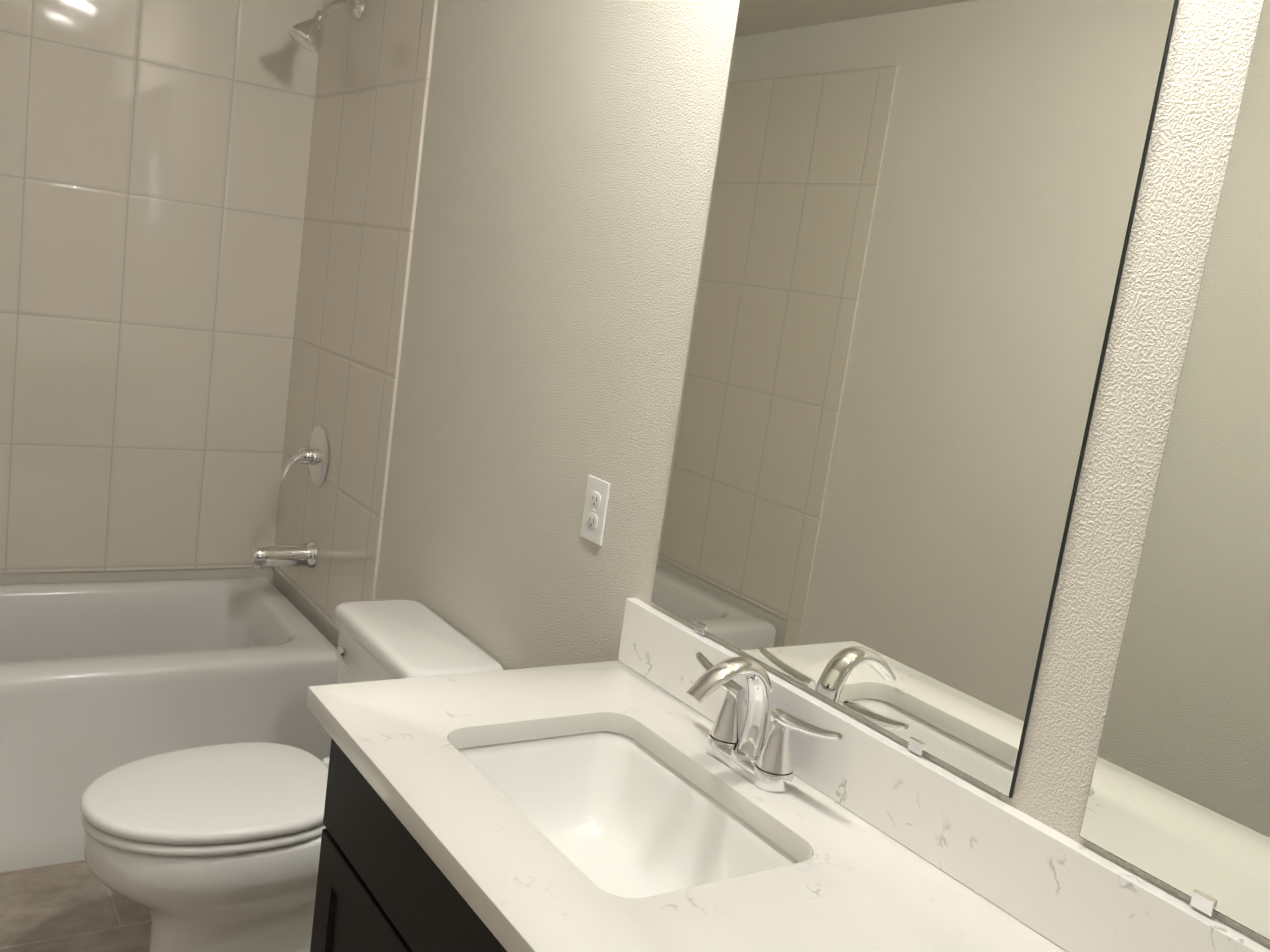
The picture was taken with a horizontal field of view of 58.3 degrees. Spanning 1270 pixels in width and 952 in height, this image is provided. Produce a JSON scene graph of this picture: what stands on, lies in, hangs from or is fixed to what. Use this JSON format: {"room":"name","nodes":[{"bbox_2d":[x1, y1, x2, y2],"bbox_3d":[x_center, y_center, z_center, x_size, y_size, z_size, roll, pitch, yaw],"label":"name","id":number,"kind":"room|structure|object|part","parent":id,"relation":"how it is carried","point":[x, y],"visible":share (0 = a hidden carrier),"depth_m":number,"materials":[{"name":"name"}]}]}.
{"room":"bathroom","nodes":[
{"label":"bathroom","id":0,"kind":"room"},
{"bbox_2d":[0,860,150,951],"bbox_3d":[-0.219,1.436,0.858,1.750,0.100,6.170,1,12,-34],"label":"floor","id":1,"kind":"structure","parent":0,"point":[76,906],"depth_m":2.50,"materials":[{"name":"tile"}]},
{"bbox_2d":[0,577,336,871],"bbox_3d":[-1.588,0.601,2.900,1.490,0.470,0.747,1,12,-34],"label":"bathtub","id":2,"kind":"object","parent":1,"relation":"on","point":[98,679],"visible":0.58,"depth_m":2.83,"materials":[{"name":"white ceramic"}]},
{"bbox_2d":[80,599,503,951],"bbox_3d":[-0.728,0.684,2.309,0.730,0.743,0.472,1,12,-34],"label":"toilet","id":3,"kind":"object","parent":1,"relation":"on","point":[213,848],"visible":0.62,"depth_m":2.18,"materials":[{"name":"white ceramic"}]},
{"bbox_3d":[-0.825,0.644,2.232,0.474,0.022,0.379,1,12,-34],"label":"seat","id":4,"kind":"part","parent":3,"relation":"part of","materials":[{"name":"white plastic"}]},
{"bbox_3d":[-0.823,0.617,2.227,0.477,0.031,0.385,1,12,-34],"label":"lid","id":5,"kind":"part","parent":3,"relation":"part of","materials":[{"name":"white plastic"}]},
{"bbox_3d":[-0.633,0.393,2.455,0.024,0.029,0.090,1,12,-34],"label":"lever","id":6,"kind":"part","parent":3,"relation":"part of","materials":[{"name":"silver metal"}]},
{"bbox_3d":[-0.464,0.348,2.398,0.208,0.042,0.472,1,12,-34],"label":"tank lid","id":7,"kind":"part","parent":3,"relation":"part of","materials":[{"name":"white ceramic"}]},
{"bbox_2d":[306,702,517,951],"bbox_3d":[0.142,0.938,1.190,0.560,0.863,1.580,1,12,-34],"label":"bathroom vanity","id":8,"kind":"object","parent":1,"relation":"on","point":[380,887],"depth_m":1.46,"materials":[{"name":"brown wood"}]},
{"bbox_3d":[-0.383,0.834,1.548,0.020,0.580,0.374,1,12,-34],"label":"door","id":9,"kind":"part","parent":8,"relation":"part of","materials":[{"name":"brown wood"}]},
{"bbox_2d":[307,658,1089,951],"bbox_3d":[0.206,0.500,1.121,0.551,0.032,1.647,1,12,-34],"label":"countertop","id":10,"kind":"structure","parent":8,"relation":"on","point":[867,885],"depth_m":1.30,"materials":[{"name":"white stone"}]},
{"bbox_2d":[450,718,813,901],"bbox_3d":[-0.034,0.496,1.461,0.360,0.164,0.511,1,12,-34],"label":"sink","id":11,"kind":"object","parent":10,"relation":"in","point":[605,793],"depth_m":1.62,"materials":[{"name":"white ceramic"}]},
{"bbox_2d":[666,650,845,793],"bbox_3d":[0.128,0.320,1.523,0.148,0.162,0.303,1,12,-34],"label":"faucet","id":12,"kind":"object","parent":10,"relation":"on","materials":[{"name":"silver metal"}]},
{"bbox_2d":[0,567,273,583],"bbox_3d":[-1.694,-0.457,3.095,1.510,2.440,0.120,1,12,-34],"label":"wall","id":13,"kind":"structure","parent":0,"point":[53,577],"depth_m":3.36,"materials":[{"name":"beige tile"}]},
{"bbox_2d":[0,0,322,572],"bbox_3d":[-1.636,-0.604,3.016,1.494,1.790,0.008,1,12,-34],"label":"wall tile","id":14,"kind":"structure","parent":13,"relation":"attached to","point":[154,159],"depth_m":3.21,"materials":[{"name":"beige tile"}]},
{"bbox_2d":[273,0,1269,948],"bbox_3d":[0.631,0.214,1.105,0.120,2.440,6.170,1,12,-34],"label":"wall","id":15,"kind":"structure","parent":0,"point":[567,176],"depth_m":2.03,"materials":[{"name":"beige paint"}]},
{"bbox_2d":[273,0,437,630],"bbox_3d":[-0.790,-0.498,3.104,0.008,1.790,0.834,1,12,-34],"label":"wall tile","id":16,"kind":"structure","parent":15,"relation":"attached to","point":[371,92],"depth_m":3.04,"materials":[{"name":"beige tile"}]},
{"bbox_2d":[249,541,316,567],"bbox_3d":[-0.998,0.224,3.219,0.175,0.080,0.080,1,12,-34],"label":"tub spout","id":17,"kind":"object","parent":16,"relation":"attached to","point":[266,555],"visible":1,"depth_m":3.20,"materials":[{"name":"silver metal"}]},
{"bbox_2d":[280,426,328,486],"bbox_3d":[-0.945,-0.057,3.212,0.107,0.174,0.174,1,12,-34],"label":"shower valve","id":18,"kind":"object","parent":16,"relation":"attached to","point":[313,456],"visible":1,"depth_m":3.20,"materials":[{"name":"silver metal"}]},
{"bbox_2d":[288,0,364,53],"bbox_3d":[-0.817,-1.200,3.000,0.186,0.174,0.093,1,12,-34],"label":"shower head","id":19,"kind":"object","parent":16,"relation":"attached to","point":[306,35],"visible":1,"depth_m":2.98},
{"bbox_2d":[580,475,609,545],"bbox_3d":[-0.072,0.061,2.029,0.007,0.114,0.070,1,12,-34],"label":"electrical outlet plate","id":20,"kind":"object","parent":15,"relation":"attached to","point":[595,509],"visible":1,"depth_m":2.02,"materials":[{"name":"white plastic"}]},
{"bbox_2d":[651,0,1178,797],"bbox_3d":[0.299,-0.234,1.493,0.009,1.078,0.728,1,12,-34],"label":"mirror","id":21,"kind":"object","parent":15,"relation":"attached to","point":[919,222],"visible":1,"depth_m":1.42,"materials":[{"name":"clear glass"}]},
{"bbox_2d":[617,598,1269,951],"bbox_3d":[0.435,0.436,1.259,0.020,0.110,1.647,1,12,-34],"label":"backsplash","id":22,"kind":"structure","parent":15,"relation":"attached to","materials":[{"name":"stone"}]},
{"bbox_2d":[1079,0,1269,939],"bbox_3d":[0.747,-0.058,0.830,0.009,1.078,0.728,1,12,-34],"label":"mirror","id":23,"kind":"object","parent":15,"relation":"attached to","point":[1178,798],"visible":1,"depth_m":1.10,"materials":[{"name":"clear glass"}]}
]}

